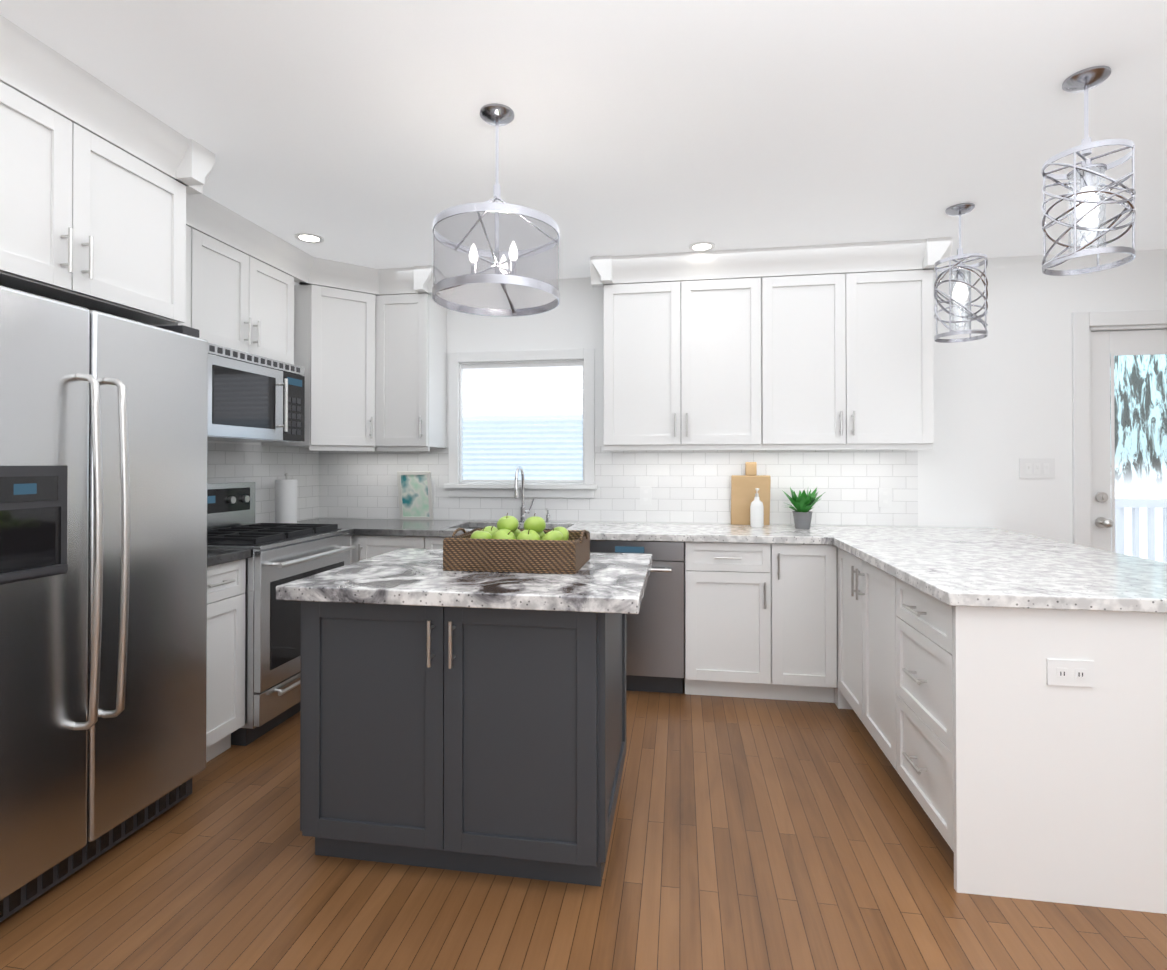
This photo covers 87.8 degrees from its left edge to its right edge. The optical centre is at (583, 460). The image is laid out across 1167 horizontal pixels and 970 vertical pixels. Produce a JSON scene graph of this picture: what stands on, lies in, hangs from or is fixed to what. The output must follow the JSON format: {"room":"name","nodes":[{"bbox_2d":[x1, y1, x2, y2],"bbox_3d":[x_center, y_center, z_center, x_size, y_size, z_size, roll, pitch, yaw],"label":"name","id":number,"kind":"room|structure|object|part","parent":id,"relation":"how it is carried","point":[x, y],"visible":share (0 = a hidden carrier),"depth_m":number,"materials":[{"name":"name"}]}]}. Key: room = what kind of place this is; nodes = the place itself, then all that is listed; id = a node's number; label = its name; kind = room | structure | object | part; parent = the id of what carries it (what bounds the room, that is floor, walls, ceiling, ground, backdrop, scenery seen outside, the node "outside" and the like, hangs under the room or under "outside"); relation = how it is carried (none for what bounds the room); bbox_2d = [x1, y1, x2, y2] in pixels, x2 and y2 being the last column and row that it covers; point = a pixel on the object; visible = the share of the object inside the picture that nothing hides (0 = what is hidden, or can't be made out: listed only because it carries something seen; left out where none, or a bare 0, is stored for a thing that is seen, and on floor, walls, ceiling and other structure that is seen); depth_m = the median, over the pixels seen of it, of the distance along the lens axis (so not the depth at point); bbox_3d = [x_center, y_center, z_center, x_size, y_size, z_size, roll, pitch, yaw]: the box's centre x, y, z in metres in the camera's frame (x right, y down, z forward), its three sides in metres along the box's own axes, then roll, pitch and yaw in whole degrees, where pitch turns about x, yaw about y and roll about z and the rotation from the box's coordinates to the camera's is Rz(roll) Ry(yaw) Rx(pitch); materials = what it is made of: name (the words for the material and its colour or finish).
{"room":"kitchen","nodes":[
{"label":"kitchen","id":0,"kind":"room"},
{"bbox_2d":[207,282,298,444],"bbox_3d":[-2.490,0.025,1.224,0.150,2.550,6.700,0,0,9],"label":"wall","id":1,"kind":"structure","parent":0,"point":[259,443],"depth_m":3.59,"materials":[{"name":"white paint"}]},
{"bbox_2d":[0,22,191,327],"bbox_3d":[-1.962,-0.894,2.003,0.640,0.698,0.914,0,0,9],"label":"upper cabinet","id":2,"kind":"object","parent":1,"relation":"attached to","point":[108,206],"depth_m":2.00,"materials":[{"name":"white paint"}]},
{"bbox_2d":[192,190,299,365],"bbox_3d":[-1.925,-0.896,3.225,0.326,0.678,0.762,0,0,9],"label":"upper cabinet","id":3,"kind":"object","parent":1,"relation":"attached to","point":[246,298],"depth_m":3.14,"materials":[{"name":"white paint"}]},
{"bbox_2d":[207,343,304,442],"bbox_3d":[-1.867,-0.331,3.212,0.445,0.440,0.758,0,0,9],"label":"over-the-range microwave","id":4,"kind":"object","parent":3,"relation":"attached to","point":[253,398],"visible":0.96,"depth_m":3.13,"materials":[{"name":"silver metal"}]},
{"bbox_2d":[207,443,318,522],"bbox_3d":[-2.061,0.153,3.413,0.003,0.507,1.890,0,0,9],"label":"tile backsplash","id":5,"kind":"structure","parent":1,"relation":"attached to","point":[261,465],"depth_m":3.83,"materials":[{"name":"white tile"}]},
{"bbox_2d":[0,674,1166,969],"bbox_3d":[0.942,1.357,0.666,7.100,0.120,6.700,0,0,9],"label":"floor","id":6,"kind":"structure","parent":0,"point":[764,834],"depth_m":1.83,"materials":[{"name":"brown wood"}]},
{"bbox_2d":[0,286,207,921],"bbox_3d":[-1.850,0.400,1.976,0.834,1.812,0.864,0,0,9],"label":"fridge","id":7,"kind":"object","parent":6,"relation":"on","point":[103,540],"visible":1,"depth_m":1.89,"materials":[{"name":"silver metal"}]},
{"bbox_3d":[-1.508,0.274,1.747,0.085,1.081,0.376,0,0,9],"label":"trim","id":8,"kind":"part","parent":7,"relation":"part of","materials":[{"name":"silver metal"}]},
{"bbox_2d":[206,559,245,762],"bbox_3d":[-1.872,0.875,2.629,0.616,0.868,0.371,0,0,9],"label":"base cabinet","id":9,"kind":"object","parent":6,"relation":"on","point":[225,683],"depth_m":2.65,"materials":[{"name":"white paint"}]},
{"bbox_2d":[207,548,250,566],"bbox_3d":[-1.858,0.420,2.630,0.643,0.040,0.370,0,0,9],"label":"countertop","id":10,"kind":"structure","parent":9,"relation":"on","point":[215,556],"depth_m":2.64,"materials":[{"name":"grey stone"}]},
{"bbox_2d":[207,482,355,745],"bbox_3d":[-1.715,0.718,3.181,0.753,1.190,0.762,0,0,9],"label":"range","id":11,"kind":"object","parent":6,"relation":"on","point":[282,553],"visible":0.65,"depth_m":2.93,"materials":[{"name":"silver metal"}]},
{"bbox_2d":[352,535,446,562],"bbox_3d":[-1.076,0.884,3.917,0.494,0.868,0.616,0,0,9],"label":"base cabinet","id":12,"kind":"object","parent":6,"relation":"on","point":[367,547],"depth_m":3.63,"materials":[{"name":"white paint"}]},
{"bbox_2d":[338,526,354,535],"bbox_3d":[-1.692,0.426,3.615,0.660,0.040,0.092,0,0,9],"label":"countertop","id":13,"kind":"structure","parent":12,"relation":"on","point":[352,528],"depth_m":3.64,"materials":[{"name":"white stone"}]},
{"bbox_2d":[297,518,831,544],"bbox_3d":[-0.297,0.534,3.771,3.364,0.254,0.660,0,0,9],"label":"countertop","id":14,"kind":"structure","parent":12,"relation":"on","point":[726,533],"depth_m":3.58,"materials":[{"name":"white stone"}]},
{"bbox_2d":[275,473,296,522],"bbox_3d":[-1.860,0.242,3.796,0.156,0.330,0.156,0,0,9],"label":"paper towel holder","id":15,"kind":"object","parent":14,"relation":"on","point":[285,500],"visible":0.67,"depth_m":3.75,"materials":[{"name":"white paper"}]},
{"bbox_2d":[397,471,433,519],"bbox_3d":[-1.167,0.242,4.207,0.240,0.339,0.065,0,0,9],"label":"art","id":16,"kind":"object","parent":14,"relation":"on","point":[415,495],"visible":0.94,"depth_m":4.20,"materials":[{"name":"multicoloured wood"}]},
{"bbox_2d":[514,466,549,522],"bbox_3d":[-0.339,0.220,3.955,0.214,0.376,0.215,0,0,9],"label":"faucet","id":17,"kind":"object","parent":14,"relation":"on","point":[523,511],"visible":0.98,"depth_m":4.03,"materials":[{"name":"silver metal"}]},
{"bbox_2d":[731,462,770,524],"bbox_3d":[1.058,0.209,3.841,0.240,0.402,0.083,0,0,9],"label":"cutting board","id":18,"kind":"object","parent":14,"relation":"on","point":[743,490],"visible":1,"depth_m":3.83,"materials":[{"name":"brown wood"}]},
{"bbox_2d":[750,488,763,527],"bbox_3d":[1.064,0.287,3.720,0.080,0.238,0.085,0,0,9],"label":"soap bottle","id":19,"kind":"object","parent":14,"relation":"on","point":[756,513],"visible":1,"depth_m":3.69,"materials":[{"name":"white ceramic"}]},
{"bbox_2d":[782,487,823,528],"bbox_3d":[1.324,0.279,3.654,0.260,0.253,0.310,0,0,9],"label":"potted plant","id":20,"kind":"object","parent":14,"relation":"on","point":[803,503],"visible":1,"depth_m":3.60,"materials":[{"name":"green plant"}]},
{"bbox_2d":[276,548,652,886],"bbox_3d":[-0.334,0.850,2.226,1.130,0.915,0.870,0,0,9],"label":"kitchen island","id":21,"kind":"object","parent":6,"relation":"on","point":[471,721],"visible":1,"depth_m":1.86,"materials":[{"name":"grey paint"}]},
{"bbox_2d":[443,513,589,573],"bbox_3d":[-0.238,0.294,2.290,0.494,0.196,0.344,0,0,9],"label":"fruit basket","id":22,"kind":"object","parent":21,"relation":"on","point":[508,545],"visible":1,"depth_m":2.14,"materials":[{"name":"wicker"}]},
{"bbox_2d":[590,540,683,693],"bbox_3d":[0.301,0.884,3.661,0.604,0.866,0.655,0,0,9],"label":"dishwasher","id":23,"kind":"object","parent":6,"relation":"on","point":[655,644],"visible":0.46,"depth_m":3.37,"materials":[{"name":"silver metal"}]},
{"bbox_2d":[684,542,787,699],"bbox_3d":[0.866,0.882,3.606,0.522,0.868,0.616,0,0,9],"label":"base cabinet","id":24,"kind":"object","parent":6,"relation":"on","point":[760,620],"depth_m":3.31,"materials":[{"name":"white paint"}]},
{"bbox_2d":[788,544,836,702],"bbox_3d":[1.199,0.881,3.553,0.402,0.868,0.616,0,0,9],"label":"base cabinet","id":25,"kind":"object","parent":6,"relation":"on","point":[812,568],"depth_m":3.25,"materials":[{"name":"white paint"}]},
{"bbox_2d":[834,549,885,755],"bbox_3d":[1.586,0.876,2.733,0.620,0.869,0.878,0,0,9],"label":"base cabinet","id":26,"kind":"object","parent":6,"relation":"on","point":[861,588],"depth_m":2.77,"materials":[{"name":"white paint"}]},
{"bbox_2d":[886,577,1166,913],"bbox_3d":[1.480,0.872,2.073,0.620,0.869,0.582,0,0,9],"label":"base cabinet","id":27,"kind":"object","parent":6,"relation":"on","point":[1002,694],"depth_m":1.80,"materials":[{"name":"white paint"}]},
{"bbox_2d":[810,525,1166,612],"bbox_3d":[1.788,0.421,2.737,1.080,0.040,2.045,0,0,9],"label":"countertop","id":28,"kind":"structure","parent":27,"relation":"on","point":[959,568],"depth_m":2.23,"materials":[{"name":"white stone"}]},
{"bbox_2d":[0,0,1166,278],"bbox_3d":[0.942,-1.313,0.684,7.100,0.120,6.700,0,0,9],"label":"ceiling","id":29,"kind":"structure","parent":0,"point":[358,132],"depth_m":2.15,"materials":[{"name":"white paint"}]},
{"bbox_2d":[294,232,323,243],"bbox_3d":[-1.517,-1.231,3.355,0.149,0.008,0.149,0,0,-36],"label":"recessed light","id":30,"kind":"object","parent":29,"relation":"in","point":[317,239],"depth_m":3.35,"materials":[{"name":"white"}]},
{"bbox_2d":[432,103,559,316],"bbox_3d":[-0.309,-0.906,2.168,0.448,0.674,0.448,0,0,9],"label":"pendant light","id":31,"kind":"object","parent":29,"relation":"hanging from","point":[495,257],"visible":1,"depth_m":2.00,"materials":[{"name":"silver metal"}]},
{"bbox_2d":[689,242,714,251],"bbox_3d":[0.682,-1.230,3.490,0.149,0.008,0.149,0,0,-36],"label":"recessed light","id":32,"kind":"object","parent":29,"relation":"in","point":[698,246],"depth_m":3.48,"materials":[{"name":"white"}]},
{"bbox_2d":[934,203,987,342],"bbox_3d":[1.844,-0.918,2.967,0.225,0.638,0.225,0,0,9],"label":"light","id":33,"kind":"object","parent":29,"relation":"hanging from","point":[960,271],"visible":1,"depth_m":2.94,"materials":[{"name":"silver metal"}]},
{"bbox_2d":[1041,65,1135,275],"bbox_3d":[1.633,-0.940,1.968,0.235,0.608,0.235,0,0,9],"label":"light","id":34,"kind":"object","parent":29,"relation":"hanging from","point":[1087,203],"visible":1,"depth_m":1.94,"materials":[{"name":"silver metal"}]},
{"bbox_2d":[446,249,1166,543],"bbox_3d":[1.459,0.043,3.909,6.800,2.550,0.150,0,0,9],"label":"wall","id":35,"kind":"structure","parent":0,"point":[1002,398],"depth_m":3.67,"materials":[{"name":"white paint"}]},
{"bbox_2d":[262,257,379,449],"bbox_3d":[-1.625,-0.660,4.014,0.668,1.139,0.617,0,0,9],"label":"upper cabinet","id":36,"kind":"object","parent":35,"relation":"attached to","point":[340,301],"depth_m":3.81,"materials":[{"name":"white paint"}]},
{"bbox_2d":[380,266,446,449],"bbox_3d":[-1.182,-0.660,4.062,0.404,1.139,0.383,0,0,9],"label":"upper cabinet","id":37,"kind":"object","parent":35,"relation":"attached to","point":[413,327],"depth_m":3.93,"materials":[{"name":"white paint"}]},
{"bbox_2d":[444,348,597,497],"bbox_3d":[-0.421,-0.250,4.186,1.060,1.000,0.200,0,0,9],"label":"kitchen window","id":38,"kind":"structure","parent":35,"relation":"in","point":[531,413],"depth_m":4.16,"materials":[{"name":"white wood"}]},
{"bbox_2d":[462,362,582,481],"bbox_3d":[-0.423,-0.261,4.174,0.852,0.814,0.045,0,0,9],"label":"blind","id":39,"kind":"object","parent":38,"relation":"attached to","point":[528,415],"depth_m":4.17,"materials":[{"name":"white plastic"}]},
{"bbox_2d":[319,446,917,526],"bbox_3d":[0.075,0.158,4.052,4.019,0.507,0.003,0,0,9],"label":"tile backsplash","id":40,"kind":"structure","parent":35,"relation":"attached to","point":[691,486],"depth_m":3.97,"materials":[{"name":"white tile"}]},
{"bbox_2d":[640,486,650,504],"bbox_3d":[0.410,0.229,3.993,0.075,0.120,0.007,0,0,9],"label":"outlet","id":41,"kind":"object","parent":35,"relation":"attached to","point":[645,491],"depth_m":3.99,"materials":[{"name":"white plastic"}]},
{"bbox_2d":[600,247,775,449],"bbox_3d":[0.642,-0.661,3.799,1.003,1.139,0.326,0,0,9],"label":"upper cabinet","id":42,"kind":"object","parent":35,"relation":"attached to","point":[690,339],"depth_m":3.64,"materials":[{"name":"white paint"}]},
{"bbox_2d":[772,238,935,449],"bbox_3d":[1.509,-0.662,3.660,1.002,1.139,0.326,0,0,9],"label":"upper cabinet","id":43,"kind":"object","parent":35,"relation":"attached to","point":[854,321],"depth_m":3.49,"materials":[{"name":"white paint"}]},
{"bbox_2d":[879,488,891,506],"bbox_3d":[1.871,0.227,3.759,0.075,0.120,0.007,0,0,9],"label":"outlet","id":44,"kind":"object","parent":35,"relation":"attached to","point":[885,494],"depth_m":3.76,"materials":[{"name":"white plastic"}]},
{"bbox_2d":[1019,458,1054,478],"bbox_3d":[2.715,0.046,3.625,0.190,0.120,0.012,0,0,9],"label":"light switch","id":45,"kind":"object","parent":35,"relation":"attached to","point":[1036,468],"depth_m":3.63,"materials":[{"name":"white plastic"}]},
{"bbox_2d":[1072,309,1166,562],"bbox_3d":[3.449,0.218,3.562,1.090,2.195,0.203,0,0,9],"label":"door","id":46,"kind":"structure","parent":35,"relation":"attached to","point":[1095,350],"depth_m":3.58,"materials":[{"name":"white wood"}]},
{"label":"outside","id":47,"kind":"structure","parent":0,"visible":0},
{"bbox_2d":[1110,354,1166,561],"bbox_3d":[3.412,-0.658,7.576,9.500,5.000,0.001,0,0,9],"label":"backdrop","id":48,"kind":"structure","parent":47,"point":[1129,408],"depth_m":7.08,"materials":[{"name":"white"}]},
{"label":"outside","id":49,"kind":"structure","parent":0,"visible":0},
{"bbox_3d":[2.861,1.520,5.701,10.000,0.120,3.849,0,0,9],"label":"snow","id":50,"kind":"object","parent":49,"visible":0},
{"bbox_2d":[1111,499,1166,562],"bbox_3d":[3.890,0.887,4.477,3.020,1.130,1.748,0,0,9],"label":"deck railing","id":51,"kind":"object","parent":50,"relation":"on","point":[1137,506],"depth_m":5.14,"materials":[{"name":"white wood"}]}
]}

